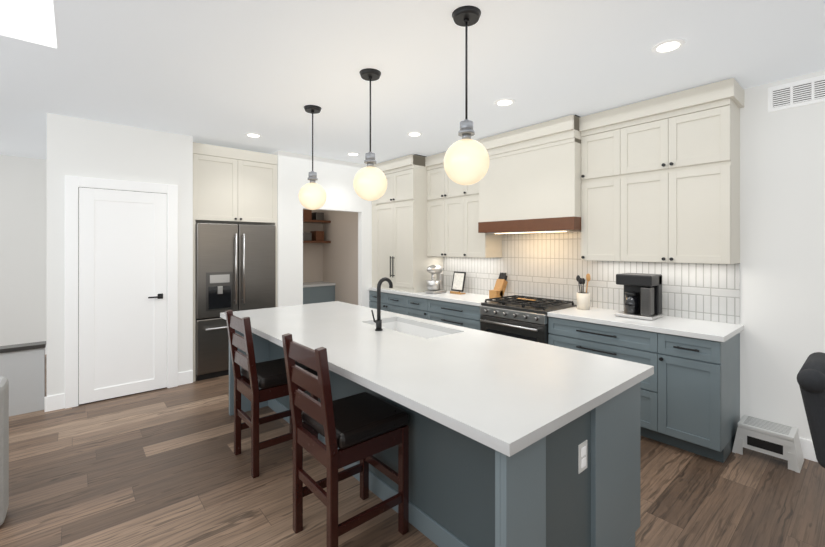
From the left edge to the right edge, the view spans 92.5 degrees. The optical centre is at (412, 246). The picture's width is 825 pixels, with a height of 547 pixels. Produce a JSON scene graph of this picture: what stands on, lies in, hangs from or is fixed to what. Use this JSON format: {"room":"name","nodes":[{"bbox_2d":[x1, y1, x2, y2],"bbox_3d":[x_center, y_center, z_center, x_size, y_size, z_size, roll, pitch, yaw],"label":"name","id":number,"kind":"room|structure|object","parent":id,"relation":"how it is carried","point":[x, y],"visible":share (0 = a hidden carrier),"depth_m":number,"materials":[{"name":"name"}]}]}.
{"room":"kitchen","nodes":[
{"label":"kitchen","id":0,"kind":"room"},
{"bbox_2d":[0,341,45,415],"bbox_3d":[-4.395,1.220,2.999,2.365,0.620,0.160,0,0,-41],"label":"wall","id":1,"kind":"structure","parent":0,"point":[22,368],"depth_m":3.63,"materials":[{"name":"paint"}]},
{"bbox_2d":[0,155,46,345],"bbox_3d":[-4.994,0.140,5.960,8.100,2.780,0.200,0,0,-41],"label":"wall","id":2,"kind":"structure","parent":0,"point":[23,249],"depth_m":5.48,"materials":[{"name":"paint"}]},
{"bbox_2d":[47,113,192,395],"bbox_3d":[-3.777,0.140,5.046,1.213,2.780,2.570,0,0,-40],"label":"wall","id":3,"kind":"structure","parent":0,"point":[82,147],"depth_m":3.96,"materials":[{"name":"paint"}]},
{"bbox_2d":[65,175,177,408],"bbox_3d":[-2.927,0.426,4.030,0.931,2.208,0.076,0,0,-41],"label":"door","id":4,"kind":"structure","parent":3,"relation":"in","point":[121,288],"depth_m":4.02,"materials":[{"name":"white wood"}]},
{"bbox_2d":[275,150,371,306],"bbox_3d":[-0.995,0.140,5.798,2.028,2.780,0.100,0,0,-40],"label":"wall","id":5,"kind":"structure","parent":0,"point":[346,261],"depth_m":5.79,"materials":[{"name":"paint"}]},
{"bbox_2d":[303,210,330,242],"bbox_3d":[-1.905,-0.347,6.624,1.030,0.555,0.298,0,0,-41],"label":"shelf","id":6,"kind":"object","parent":5,"relation":"attached to","point":[309,216],"visible":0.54,"depth_m":6.74,"materials":[{"name":"brown wood"}]},
{"bbox_2d":[0,354,824,546],"bbox_3d":[-1.584,1.560,1.967,8.100,0.060,10.500,0,0,-41],"label":"floor","id":7,"kind":"structure","parent":0,"point":[165,467],"depth_m":2.49,"materials":[{"name":"brown wood"}]},
{"bbox_2d":[0,376,8,525],"bbox_3d":[-3.290,1.135,1.951,1.885,0.790,1.110,0,0,-41],"label":"sofa","id":8,"kind":"object","parent":7,"relation":"on","point":[4,443],"visible":1,"depth_m":2.16,"materials":[{"name":"grey fabric"}]},
{"bbox_2d":[193,142,276,381],"bbox_3d":[-2.346,0.170,5.061,0.976,2.720,0.746,0,0,-41],"label":"tall cabinet","id":9,"kind":"object","parent":7,"relation":"on","point":[234,186],"visible":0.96,"depth_m":4.76,"materials":[{"name":"beige wood"}]},
{"bbox_2d":[195,223,275,380],"bbox_3d":[-2.326,0.627,5.038,0.910,1.806,0.827,0,0,-41],"label":"fridge","id":10,"kind":"object","parent":7,"relation":"on","point":[235,267],"visible":0.79,"depth_m":4.67,"materials":[{"name":"metal"}]},
{"bbox_2d":[225,310,317,477],"bbox_3d":[-1.028,0.996,2.902,0.540,1.068,0.432,0,0,-41],"label":"chair","id":11,"kind":"object","parent":7,"relation":"on","point":[269,378],"visible":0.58,"depth_m":2.74,"materials":[{"name":"brown wood"}]},
{"bbox_2d":[303,281,335,303],"bbox_3d":[-1.850,0.890,6.559,1.030,1.281,0.468,0,0,-41],"label":"pantry cabinet","id":12,"kind":"object","parent":7,"relation":"on","point":[318,292],"visible":0.08,"depth_m":6.54,"materials":[{"name":"blue wood"}]},
{"bbox_2d":[282,333,408,546],"bbox_3d":[-0.353,0.996,2.112,0.540,1.068,0.432,0,0,-41],"label":"chair","id":13,"kind":"object","parent":7,"relation":"on","point":[363,427],"visible":1,"depth_m":2.02,"materials":[{"name":"brown wood"}]},
{"bbox_2d":[369,291,407,314],"bbox_3d":[-0.122,1.093,5.858,0.618,0.876,0.934,0,0,-41],"label":"base cabinet","id":14,"kind":"object","parent":7,"relation":"on","point":[398,304],"depth_m":5.61,"materials":[{"name":"blue wood"}]},
{"bbox_2d":[408,295,427,319],"bbox_3d":[0.266,1.093,5.404,0.618,0.876,0.494,0,0,-41],"label":"base cabinet","id":15,"kind":"object","parent":7,"relation":"on","point":[418,308],"depth_m":5.15,"materials":[{"name":"blue wood"}]},
{"bbox_2d":[229,321,640,546],"bbox_3d":[-0.235,1.090,2.837,1.191,0.880,3.060,0,0,-41],"label":"kitchen island","id":16,"kind":"object","parent":7,"relation":"on","point":[578,486],"depth_m":1.83,"materials":[{"name":"blue wood"}]},
{"bbox_2d":[220,301,653,456],"bbox_3d":[-0.274,0.630,2.843,1.230,0.040,3.210,0,0,-41],"label":"island countertop","id":17,"kind":"structure","parent":16,"relation":"on","point":[506,395],"depth_m":1.95,"materials":[{"name":"white stone"}]},
{"bbox_2d":[371,277,392,330],"bbox_3d":[-0.226,0.416,2.939,0.154,0.385,0.109,0,0,-41],"label":"faucet","id":18,"kind":"object","parent":17,"relation":"on","point":[378,321],"visible":0.98,"depth_m":2.88,"materials":[{"name":"black metal"}]},
{"bbox_2d":[428,299,482,329],"bbox_3d":[0.697,1.093,4.900,0.618,0.876,0.952,0,0,-41],"label":"base cabinet","id":19,"kind":"object","parent":7,"relation":"on","point":[461,310],"depth_m":4.65,"materials":[{"name":"blue wood"}]},
{"bbox_2d":[368,287,502,306],"bbox_3d":[0.284,0.635,5.370,0.634,0.040,2.204,0,0,-41],"label":"countertop","id":20,"kind":"structure","parent":19,"relation":"on","point":[472,300],"depth_m":4.94,"materials":[{"name":"white stone"}]},
{"bbox_2d":[372,154,442,292],"bbox_3d":[-0.104,-0.318,5.841,0.614,1.863,0.984,0,0,-41],"label":"hutch","id":21,"kind":"object","parent":20,"relation":"on","point":[402,260],"visible":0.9,"depth_m":5.48,"materials":[{"name":"beige wood"}]},
{"bbox_2d":[425,265,446,293],"bbox_3d":[0.306,0.426,5.292,0.298,0.375,0.200,0,0,-41],"label":"mixer","id":22,"kind":"object","parent":20,"relation":"on","point":[436,286],"visible":1,"depth_m":5.23,"materials":[{"name":"silver metal"}]},
{"bbox_2d":[450,271,465,293],"bbox_3d":[0.597,0.471,5.211,0.110,0.286,0.210,0,0,-41],"label":"picture frame","id":23,"kind":"object","parent":20,"relation":"on","point":[458,282],"visible":1,"depth_m":5.21,"materials":[{"name":"black"}]},
{"bbox_2d":[489,272,507,298],"bbox_3d":[1.038,0.462,4.746,0.236,0.303,0.110,0,0,-41],"label":"knife block","id":24,"kind":"object","parent":20,"relation":"on","point":[500,287],"visible":0.98,"depth_m":4.72,"materials":[{"name":"brown wood"}]},
{"bbox_2d":[480,295,576,343],"bbox_3d":[1.209,1.044,4.192,0.702,0.972,0.785,0,0,-41],"label":"range","id":25,"kind":"object","parent":7,"relation":"on","point":[519,316],"visible":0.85,"depth_m":4.00,"materials":[{"name":"metal"}]},
{"bbox_2d":[548,318,666,443],"bbox_3d":[1.837,1.093,3.564,0.618,0.876,0.982,0,0,-41],"label":"base cabinet","id":26,"kind":"object","parent":7,"relation":"on","point":[638,346],"depth_m":3.15,"materials":[{"name":"blue wood"}]},
{"bbox_2d":[667,334,739,462],"bbox_3d":[2.244,1.093,3.088,0.618,0.876,0.388,0,0,-41],"label":"base cabinet","id":27,"kind":"object","parent":7,"relation":"on","point":[690,394],"depth_m":2.87,"materials":[{"name":"blue wood"}]},
{"bbox_2d":[547,306,742,341],"bbox_3d":[1.946,0.635,3.424,0.634,0.040,1.336,0,0,-41],"label":"countertop","id":28,"kind":"structure","parent":27,"relation":"on","point":[685,327],"depth_m":3.18,"materials":[{"name":"white stone"}]},
{"bbox_2d":[576,273,590,309],"bbox_3d":[1.692,0.437,3.905,0.124,0.353,0.152,0,0,-41],"label":"utensil crock","id":29,"kind":"object","parent":28,"relation":"on","point":[583,300],"visible":1,"depth_m":3.87,"materials":[{"name":"beige ceramic"}]},
{"bbox_2d":[615,273,662,320],"bbox_3d":[1.997,0.426,3.487,0.280,0.375,0.300,0,0,-41],"label":"coffee maker","id":30,"kind":"object","parent":28,"relation":"on","point":[642,296],"visible":1,"depth_m":3.42,"materials":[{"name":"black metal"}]},
{"bbox_2d":[732,415,803,472],"bbox_3d":[2.598,1.417,2.891,0.254,0.227,0.363,0,0,-41],"label":"step stool","id":31,"kind":"object","parent":7,"relation":"on","point":[775,439],"visible":1,"depth_m":2.82,"materials":[{"name":"white plastic"},{"name":"grey plastic"},{"name":"black rubber"}]},
{"bbox_2d":[797,352,824,467],"bbox_3d":[2.269,1.062,1.897,0.582,0.937,0.568,0,0,-41],"label":"dining chair","id":32,"kind":"object","parent":7,"relation":"on","point":[811,377],"visible":1,"depth_m":1.91,"materials":[{"name":"grey fabric"}]},
{"bbox_2d":[0,0,824,164],"bbox_3d":[-1.584,-1.273,1.967,8.100,0.054,10.500,0,0,-41],"label":"ceiling","id":33,"kind":"structure","parent":0,"point":[227,73],"depth_m":2.69,"materials":[{"name":"paint"}]},
{"bbox_2d":[245,133,261,137],"bbox_3d":[-1.775,-1.246,4.408,0.184,0.008,0.184,0,0,-41],"label":"recessed light","id":34,"kind":"object","parent":33,"relation":"in","point":[255,135],"visible":0.98,"depth_m":4.40,"materials":[{"name":"white"}]},
{"bbox_2d":[299,105,325,209],"bbox_3d":[-0.897,-0.791,3.550,0.244,0.916,0.244,0,0,-41],"label":"pendant light","id":35,"kind":"object","parent":33,"relation":"hanging from","point":[312,194],"visible":1,"depth_m":3.48,"materials":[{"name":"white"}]},
{"bbox_2d":[346,152,359,155],"bbox_3d":[-0.796,-1.246,5.310,0.184,0.008,0.184,0,0,-41],"label":"recessed light","id":36,"kind":"object","parent":33,"relation":"in","point":[353,154],"visible":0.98,"depth_m":5.30,"materials":[{"name":"white"}]},
{"bbox_2d":[353,68,386,200],"bbox_3d":[-0.303,-0.791,2.838,0.244,0.916,0.244,0,0,-41],"label":"pendant light","id":37,"kind":"object","parent":33,"relation":"hanging from","point":[370,182],"visible":1,"depth_m":2.77,"materials":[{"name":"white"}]},
{"bbox_2d":[406,132,422,136],"bbox_3d":[0.023,-1.246,4.366,0.184,0.008,0.184,0,0,-41],"label":"recessed light","id":38,"kind":"object","parent":33,"relation":"in","point":[414,134],"visible":0.96,"depth_m":4.36,"materials":[{"name":"white"}]},
{"bbox_2d":[444,5,488,184],"bbox_3d":[0.290,-0.791,2.121,0.244,0.916,0.244,0,0,-41],"label":"pendant light","id":39,"kind":"object","parent":33,"relation":"hanging from","point":[466,159],"visible":1,"depth_m":2.06,"materials":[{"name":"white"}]},
{"bbox_2d":[494,98,515,105],"bbox_3d":[0.795,-1.246,3.408,0.184,0.008,0.184,0,0,-41],"label":"recessed light","id":40,"kind":"object","parent":33,"relation":"in","point":[505,102],"visible":1,"depth_m":3.39,"materials":[{"name":"white"}]},
{"bbox_2d":[651,38,685,53],"bbox_3d":[1.589,-1.246,2.455,0.184,0.008,0.184,0,0,-41],"label":"recessed light","id":41,"kind":"object","parent":33,"relation":"in","point":[668,45],"visible":1,"depth_m":2.44,"materials":[{"name":"white"}]},
{"bbox_2d":[740,70,824,440],"bbox_3d":[1.457,0.140,4.565,0.100,2.780,10.500,0,0,-41],"label":"wall","id":42,"kind":"structure","parent":0,"point":[782,240],"depth_m":2.96,"materials":[{"name":"paint"}]},
{"bbox_2d":[425,152,501,257],"bbox_3d":[0.644,-0.560,5.159,0.362,1.377,1.020,0,0,-41],"label":"upper cabinet","id":43,"kind":"object","parent":42,"relation":"attached to","point":[452,217],"visible":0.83,"depth_m":5.09,"materials":[{"name":"beige wood"}]},
{"bbox_2d":[477,115,581,233],"bbox_3d":[1.304,-0.701,4.289,0.488,1.097,1.162,0,0,-41],"label":"range hood","id":44,"kind":"object","parent":42,"relation":"attached to","point":[530,181],"visible":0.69,"depth_m":4.04,"materials":[{"name":"beige"}]},
{"bbox_2d":[443,232,739,323],"bbox_3d":[1.523,0.227,4.399,0.011,0.774,3.318,0,0,-41],"label":"backsplash","id":45,"kind":"structure","parent":42,"relation":"attached to","point":[547,265],"depth_m":4.12,"materials":[{"name":"tile"}]},
{"bbox_2d":[579,78,743,263],"bbox_3d":[2.107,-0.560,3.445,0.362,1.377,1.164,0,0,-41],"label":"upper cabinet","id":46,"kind":"object","parent":42,"relation":"attached to","point":[660,177],"visible":1,"depth_m":3.24,"materials":[{"name":"beige wood"}]},
{"bbox_2d":[768,75,824,111],"bbox_3d":[2.937,-1.119,2.742,0.014,0.184,0.705,0,0,-41],"label":"air vent","id":47,"kind":"object","parent":42,"relation":"in","point":[798,93],"visible":1,"depth_m":2.88,"materials":[{"name":"metal"}]},
{"bbox_2d":[799,437,817,461],"bbox_3d":[3.719,1.460,1.829,0.014,0.140,3.400,0,0,-40],"label":"baseboard","id":48,"kind":"structure","parent":42,"relation":"attached to","point":[807,446],"depth_m":2.84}
]}

